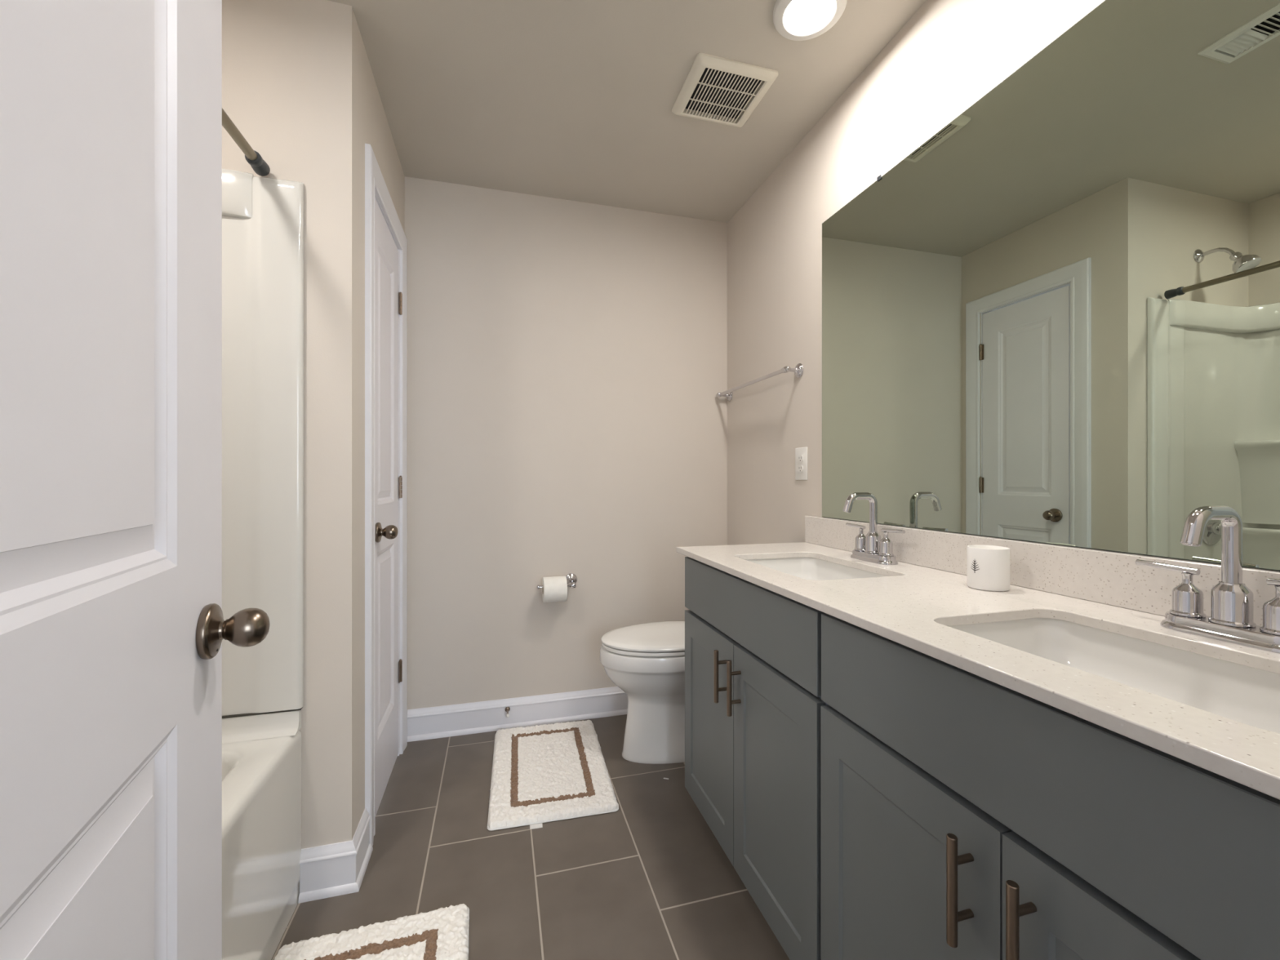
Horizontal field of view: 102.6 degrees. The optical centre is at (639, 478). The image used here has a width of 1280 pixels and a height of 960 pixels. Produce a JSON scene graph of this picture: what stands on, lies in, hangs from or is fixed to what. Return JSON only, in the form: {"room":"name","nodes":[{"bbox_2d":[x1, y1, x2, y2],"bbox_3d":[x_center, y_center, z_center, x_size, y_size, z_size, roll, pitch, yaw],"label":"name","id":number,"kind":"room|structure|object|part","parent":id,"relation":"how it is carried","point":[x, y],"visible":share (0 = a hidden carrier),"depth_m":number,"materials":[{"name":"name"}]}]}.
{"room":"bathroom","nodes":[
{"label":"bathroom","id":0,"kind":"room"},
{"bbox_2d":[222,0,363,848],"bbox_3d":[-1.204,-0.089,1.369,0.810,2.440,0.120,0,0,-15],"label":"wall","id":1,"kind":"structure","parent":0,"point":[292,70],"depth_m":1.40,"materials":[{"name":"beige paint"}]},
{"bbox_2d":[222,108,270,176],"bbox_3d":[-0.789,-0.811,0.615,0.038,0.038,1.510,0,0,-15],"label":"shower rod","id":2,"kind":"object","parent":1,"relation":"attached to","point":[253,157],"visible":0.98,"depth_m":1.25,"materials":[{"name":"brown metal"}]},
{"bbox_2d":[298,808,373,903],"bbox_3d":[-0.862,1.066,1.463,0.144,0.130,0.164,0,0,-15],"label":"baseboard","id":3,"kind":"structure","parent":1,"relation":"attached to","point":[339,868],"depth_m":1.40,"materials":[{"name":"white paint"}]},
{"bbox_2d":[363,44,404,811],"bbox_3d":[-0.982,-0.089,1.861,0.120,2.440,0.710,0,0,-15],"label":"wall","id":4,"kind":"structure","parent":0,"point":[376,130],"depth_m":1.66,"materials":[{"name":"beige paint"}]},
{"bbox_2d":[364,142,407,845],"bbox_3d":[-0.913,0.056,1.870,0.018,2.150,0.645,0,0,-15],"label":"trim","id":5,"kind":"structure","parent":4,"relation":"attached to","point":[375,184],"depth_m":1.63,"materials":[{"name":"white paint"}]},
{"bbox_2d":[375,199,402,815],"bbox_3d":[-0.911,0.095,1.883,0.101,2.045,0.474,0,0,-15],"label":"door","id":6,"kind":"structure","parent":4,"relation":"in","point":[386,250],"depth_m":1.86,"materials":[{"name":"white paint"}]},
{"bbox_3d":[-0.840,0.179,1.719,0.052,0.048,0.048,0,0,-15],"label":"knob","id":7,"kind":"part","parent":6,"relation":"part of","materials":[{"name":"grey metal"}]},
{"bbox_2d":[271,714,789,959],"bbox_3d":[0.103,1.181,-0.371,3.500,0.100,5.830,0,0,-15],"label":"floor","id":8,"kind":"structure","parent":0,"point":[649,878],"depth_m":1.47,"materials":[{"name":"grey tile"}]},
{"bbox_2d":[222,710,301,959],"bbox_3d":[-1.040,0.875,0.555,0.687,0.513,1.534,0,0,-15],"label":"bathtub","id":9,"kind":"object","parent":8,"relation":"on","point":[261,753],"visible":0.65,"depth_m":1.20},
{"bbox_2d":[274,903,469,959],"bbox_3d":[-0.560,1.116,0.980,0.436,0.028,0.653,0,0,-17],"label":"bath mat","id":10,"kind":"object","parent":8,"relation":"on","point":[442,933],"visible":1,"depth_m":1.23,"materials":[{"name":"white fabric"}]},
{"bbox_2d":[487,720,618,831],"bbox_3d":[-0.353,1.116,1.998,0.436,0.028,0.673,0,0,-13],"label":"bath mat","id":11,"kind":"object","parent":8,"relation":"on","point":[544,773],"visible":1,"depth_m":1.91,"materials":[{"name":"white fabric"}]},
{"bbox_2d":[600,621,684,764],"bbox_3d":[0.191,0.743,2.159,0.728,0.776,0.462,0,0,-15],"label":"toilet","id":12,"kind":"object","parent":8,"relation":"on","point":[646,661],"visible":0.48,"depth_m":2.04,"materials":[{"name":"white ceramic"}]},
{"bbox_3d":[0.100,0.650,2.134,0.528,0.022,0.366,0,0,-15],"label":"lid","id":13,"kind":"part","parent":12,"relation":"part of","materials":[{"name":"white plastic"}]},
{"bbox_3d":[0.101,0.672,2.134,0.527,0.016,0.364,0,0,-15],"label":"seat","id":14,"kind":"part","parent":12,"relation":"part of","materials":[{"name":"white plastic"}]},
{"bbox_2d":[684,556,827,959],"bbox_3d":[0.481,0.694,1.463,0.546,0.874,0.772,0,0,-15],"label":"vanity cabinet","id":15,"kind":"object","parent":8,"relation":"on","point":[753,703],"visible":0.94,"depth_m":1.27,"materials":[{"name":"grey paint"}]},
{"bbox_3d":[0.214,0.757,1.587,0.020,0.608,0.378,0,0,-15],"label":"door","id":16,"kind":"part","parent":15,"relation":"part of","materials":[{"name":"grey paint"}]},
{"bbox_3d":[0.226,0.553,1.437,0.039,0.145,0.013,0,0,-15],"label":"pull handle","id":17,"kind":"part","parent":15,"relation":"part of","materials":[{"name":"brown metal"}]},
{"bbox_3d":[0.248,0.553,1.356,0.039,0.145,0.013,0,0,-15],"label":"pull handle","id":18,"kind":"part","parent":15,"relation":"part of","materials":[{"name":"brown metal"}]},
{"bbox_3d":[0.316,0.757,1.219,0.020,0.608,0.378,0,0,-15],"label":"door","id":19,"kind":"part","parent":15,"relation":"part of","materials":[{"name":"grey paint"}]},
{"bbox_2d":[821,613,1279,959],"bbox_3d":[0.688,0.694,0.718,0.546,0.874,0.772,0,0,-15],"label":"vanity cabinet","id":20,"kind":"object","parent":8,"relation":"on","point":[966,815],"visible":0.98,"depth_m":0.64,"materials":[{"name":"grey paint"}]},
{"bbox_3d":[0.421,0.757,0.842,0.020,0.608,0.378,0,0,-15],"label":"door","id":21,"kind":"part","parent":20,"relation":"part of","materials":[{"name":"grey paint"}]},
{"bbox_3d":[0.432,0.553,0.692,0.039,0.145,0.013,0,0,-15],"label":"pull handle","id":22,"kind":"part","parent":20,"relation":"part of","materials":[{"name":"brown metal"}]},
{"bbox_2d":[676,542,1279,799],"bbox_3d":[0.594,0.247,1.093,0.530,0.018,1.590,0,0,-15],"label":"countertop","id":23,"kind":"structure","parent":20,"relation":"on","point":[913,606],"depth_m":0.78,"materials":[{"name":"white stone"}]},
{"bbox_2d":[746,557,886,580],"bbox_3d":[0.476,0.329,1.435,0.326,0.144,0.467,0,0,-15],"label":"sink","id":24,"kind":"object","parent":23,"relation":"in","point":[806,568],"visible":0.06,"depth_m":1.64,"materials":[{"name":"white ceramic"}]},
{"bbox_2d":[842,492,905,564],"bbox_3d":[0.645,0.139,1.482,0.131,0.198,0.234,0,0,-15],"label":"faucet","id":25,"kind":"object","parent":23,"relation":"on","point":[870,548],"visible":1,"depth_m":1.47,"materials":[{"name":"silver metal"}]},
{"bbox_3d":[0.658,0.144,1.566,0.010,0.013,0.079,0,0,-15],"label":"lever","id":26,"kind":"part","parent":25,"relation":"part of","materials":[{"name":"silver metal"}]},
{"bbox_3d":[0.665,0.183,1.540,0.040,0.065,0.040,0,0,-15],"label":"handle","id":27,"kind":"part","parent":25,"relation":"part of","materials":[{"name":"silver metal"}]},
{"bbox_3d":[0.635,0.099,1.479,0.111,0.119,0.021,0,0,-15],"label":"spout","id":28,"kind":"part","parent":25,"relation":"part of","materials":[{"name":"silver metal"}]},
{"bbox_3d":[0.679,0.185,1.491,0.047,0.061,0.047,0,0,-15],"label":"spout","id":29,"kind":"part","parent":25,"relation":"part of","materials":[{"name":"silver metal"}]},
{"bbox_3d":[0.679,0.227,1.491,0.060,0.022,0.162,0,0,-15],"label":"plate","id":30,"kind":"part","parent":25,"relation":"part of","materials":[{"name":"silver metal"}]},
{"bbox_3d":[0.692,0.183,1.442,0.040,0.065,0.040,0,0,-15],"label":"handle","id":31,"kind":"part","parent":25,"relation":"part of","materials":[{"name":"silver metal"}]},
{"bbox_3d":[0.699,0.144,1.417,0.010,0.013,0.079,0,0,-15],"label":"lever","id":32,"kind":"part","parent":25,"relation":"part of","materials":[{"name":"silver metal"}]},
{"bbox_2d":[967,545,1009,591],"bbox_3d":[0.758,0.193,1.116,0.078,0.089,0.077,0,0,-15],"label":"candle","id":33,"kind":"object","parent":23,"relation":"on","point":[988,566],"visible":1,"depth_m":1.08,"materials":[{"name":"white wax"}]},
{"bbox_2d":[948,617,1279,733],"bbox_3d":[0.678,0.329,0.707,0.326,0.144,0.467,0,0,-15],"label":"sink","id":34,"kind":"object","parent":23,"relation":"in","point":[1246,695],"visible":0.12,"depth_m":0.80,"materials":[{"name":"white ceramic"}]},
{"bbox_2d":[1135,505,1279,653],"bbox_3d":[0.846,0.139,0.753,0.131,0.198,0.234,0,0,-15],"label":"faucet","id":35,"kind":"object","parent":23,"relation":"on","point":[1231,620],"visible":1,"depth_m":0.75,"materials":[{"name":"silver metal"}]},
{"bbox_3d":[0.860,0.144,0.837,0.010,0.013,0.079,0,0,-15],"label":"lever","id":36,"kind":"part","parent":35,"relation":"part of","materials":[{"name":"silver metal"}]},
{"bbox_3d":[0.867,0.183,0.811,0.040,0.065,0.040,0,0,-15],"label":"handle","id":37,"kind":"part","parent":35,"relation":"part of","materials":[{"name":"silver metal"}]},
{"bbox_3d":[0.837,0.099,0.750,0.111,0.119,0.021,0,0,-15],"label":"spout","id":38,"kind":"part","parent":35,"relation":"part of","materials":[{"name":"silver metal"}]},
{"bbox_3d":[0.880,0.227,0.762,0.060,0.022,0.162,0,0,-15],"label":"plate","id":39,"kind":"part","parent":35,"relation":"part of","materials":[{"name":"silver metal"}]},
{"bbox_3d":[0.880,0.185,0.762,0.047,0.061,0.047,0,0,-15],"label":"spout","id":40,"kind":"part","parent":35,"relation":"part of","materials":[{"name":"silver metal"}]},
{"bbox_3d":[0.894,0.183,0.714,0.040,0.065,0.040,0,0,-15],"label":"handle","id":41,"kind":"part","parent":35,"relation":"part of","materials":[{"name":"silver metal"}]},
{"bbox_3d":[0.901,0.144,0.688,0.010,0.013,0.079,0,0,-15],"label":"lever","id":42,"kind":"part","parent":35,"relation":"part of","materials":[{"name":"silver metal"}]},
{"bbox_3d":[0.454,0.553,0.611,0.039,0.145,0.013,0,0,-15],"label":"pull handle","id":43,"kind":"part","parent":20,"relation":"part of","materials":[{"name":"brown metal"}]},
{"bbox_3d":[0.522,0.757,0.474,0.020,0.608,0.378,0,0,-15],"label":"door","id":44,"kind":"part","parent":20,"relation":"part of","materials":[{"name":"grey paint"}]},
{"bbox_2d":[404,176,727,709],"bbox_3d":[-0.293,-0.089,2.482,1.740,2.440,0.120,0,0,-15],"label":"wall","id":45,"kind":"structure","parent":0,"point":[567,359],"depth_m":2.38,"materials":[{"name":"beige paint"}]},
{"bbox_2d":[505,706,510,717],"bbox_3d":[-0.590,1.043,2.284,0.023,0.023,0.074,0,0,-15],"label":"door stop","id":46,"kind":"object","parent":45,"relation":"attached to","point":[507,708],"visible":1,"depth_m":2.31,"materials":[{"name":"grey metal"}]},
{"bbox_2d":[407,686,627,742],"bbox_3d":[-0.288,1.066,2.409,1.486,0.130,0.022,0,0,-15],"label":"baseboard","id":47,"kind":"structure","parent":45,"relation":"attached to","point":[467,718],"depth_m":2.33,"materials":[{"name":"white paint"}]},
{"bbox_2d":[536,573,577,589],"bbox_3d":[-0.378,0.474,2.350,0.193,0.060,0.088,0,0,-15],"label":"paper holder","id":48,"kind":"object","parent":45,"relation":"attached to","point":[571,579],"visible":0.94,"depth_m":2.39,"materials":[{"name":"silver metal"}]},
{"bbox_2d":[542,576,567,602],"bbox_3d":[-0.386,0.499,2.316,0.103,0.113,0.114,0,0,-15],"label":"toilet paper roll","id":49,"kind":"object","parent":48,"relation":"hanging from","point":[554,588],"visible":0.98,"depth_m":2.27,"materials":[{"name":"paper"}]},
{"bbox_3d":[-0.316,0.474,2.379,0.060,0.060,0.066,0,0,-15],"label":"post","id":50,"kind":"part","parent":48,"relation":"part of","materials":[{"name":"silver metal"}]},
{"bbox_2d":[327,0,926,222],"bbox_3d":[0.103,-1.359,-0.371,3.500,0.100,5.830,0,0,-15],"label":"ceiling","id":51,"kind":"structure","parent":0,"point":[566,100],"depth_m":1.72,"materials":[{"name":"paint"}]},
{"bbox_2d":[671,53,777,127],"bbox_3d":[0.279,-1.298,1.735,0.280,0.022,0.261,0,0,-15],"label":"exhaust fan","id":52,"kind":"object","parent":51,"relation":"attached to","point":[715,89],"visible":1,"depth_m":1.71,"materials":[{"name":"white plastic"}]},
{"bbox_2d":[685,68,762,123],"bbox_3d":[0.279,-1.292,1.735,0.208,0.004,0.206,0,0,-15],"label":"grille","id":53,"kind":"object","parent":52,"relation":"attached to","point":[719,95],"depth_m":1.73,"materials":[{"name":"white plastic"}]},
{"bbox_2d":[773,0,847,40],"bbox_3d":[0.470,-1.298,1.422,0.196,0.022,0.196,0,0,-15],"label":"recessed light","id":54,"kind":"object","parent":51,"relation":"in","point":[793,20],"visible":1,"depth_m":1.43,"materials":[{"name":"white plastic"}]},
{"bbox_2d":[727,0,1279,571],"bbox_3d":[0.841,-0.089,1.421,0.120,2.440,2.530,0,0,-15],"label":"wall","id":55,"kind":"structure","parent":0,"point":[949,54],"depth_m":1.91,"materials":[{"name":"beige paint"}]},
{"bbox_2d":[715,363,803,400],"bbox_3d":[0.503,-0.421,2.282,0.072,0.057,0.675,0,0,-15],"label":"towel bar","id":56,"kind":"object","parent":55,"relation":"attached to","point":[798,370],"visible":1,"depth_m":2.12,"materials":[{"name":"silver metal"}]},
{"bbox_3d":[0.430,-0.421,2.582,0.053,0.057,0.057,0,0,-15],"label":"post","id":57,"kind":"part","parent":56,"relation":"part of","materials":[{"name":"silver metal"}]},
{"bbox_3d":[0.595,-0.421,1.987,0.053,0.057,0.057,0,0,-15],"label":"post","id":58,"kind":"part","parent":56,"relation":"part of","materials":[{"name":"silver metal"}]},
{"bbox_2d":[795,447,807,479],"bbox_3d":[0.621,-0.058,1.976,0.008,0.125,0.079,0,0,-15],"label":"wall outlet","id":59,"kind":"object","parent":55,"relation":"attached to","point":[801,453],"visible":1,"depth_m":1.97,"materials":[{"name":"white plastic"}]},
{"bbox_2d":[797,454,803,462],"bbox_3d":[0.619,-0.077,1.976,0.002,0.028,0.034,0,0,-15],"label":"receptacle","id":60,"kind":"object","parent":59,"relation":"attached to","point":[800,457],"depth_m":1.97,"materials":[{"name":"white plastic"}]},
{"bbox_2d":[797,465,803,472],"bbox_3d":[0.619,-0.038,1.976,0.002,0.028,0.034,0,0,-15],"label":"receptacle","id":61,"kind":"object","parent":59,"relation":"attached to","point":[800,468],"depth_m":1.97,"materials":[{"name":"white plastic"}]},
{"bbox_2d":[804,515,1279,626],"bbox_3d":[0.840,0.188,1.160,0.020,0.099,1.588,0,0,-15],"label":"backsplash","id":62,"kind":"structure","parent":55,"relation":"attached to","point":[1115,579],"depth_m":1.04,"materials":[{"name":"white stone"}]},
{"bbox_2d":[822,0,1279,570],"bbox_3d":[0.859,-0.394,1.112,0.010,1.062,1.524,0,0,-15],"label":"mirror","id":63,"kind":"object","parent":55,"relation":"attached to","point":[1055,319],"visible":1,"depth_m":1.01,"materials":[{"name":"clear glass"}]},
{"bbox_3d":[-0.018,-0.089,-0.067,2.330,2.440,0.120,0,0,-15],"label":"wall","id":64,"kind":"structure","parent":0,"visible":0},
{"bbox_2d":[0,0,270,959],"bbox_3d":[-0.349,0.104,0.299,0.096,2.030,0.760,0,0,-25],"label":"door","id":65,"kind":"structure","parent":64,"relation":"in","point":[113,628],"depth_m":0.40,"materials":[{"name":"white paint"}]},
{"bbox_3d":[-0.462,0.174,0.599,0.048,0.044,0.044,0,0,-25],"label":"knob","id":66,"kind":"part","parent":65,"relation":"part of","materials":[{"name":"grey metal"}]},
{"bbox_3d":[-1.425,-0.089,0.425,0.120,2.440,1.820,0,0,-15],"label":"wall","id":67,"kind":"structure","parent":0,"visible":0},
{"bbox_2d":[222,168,303,718],"bbox_3d":[-1.040,-0.091,0.560,0.693,1.418,1.524,0,0,-15],"label":"shower surround","id":68,"kind":"object","parent":67,"relation":"attached to","point":[263,217],"visible":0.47,"depth_m":1.34,"materials":[{"name":"white plastic"}]}
]}

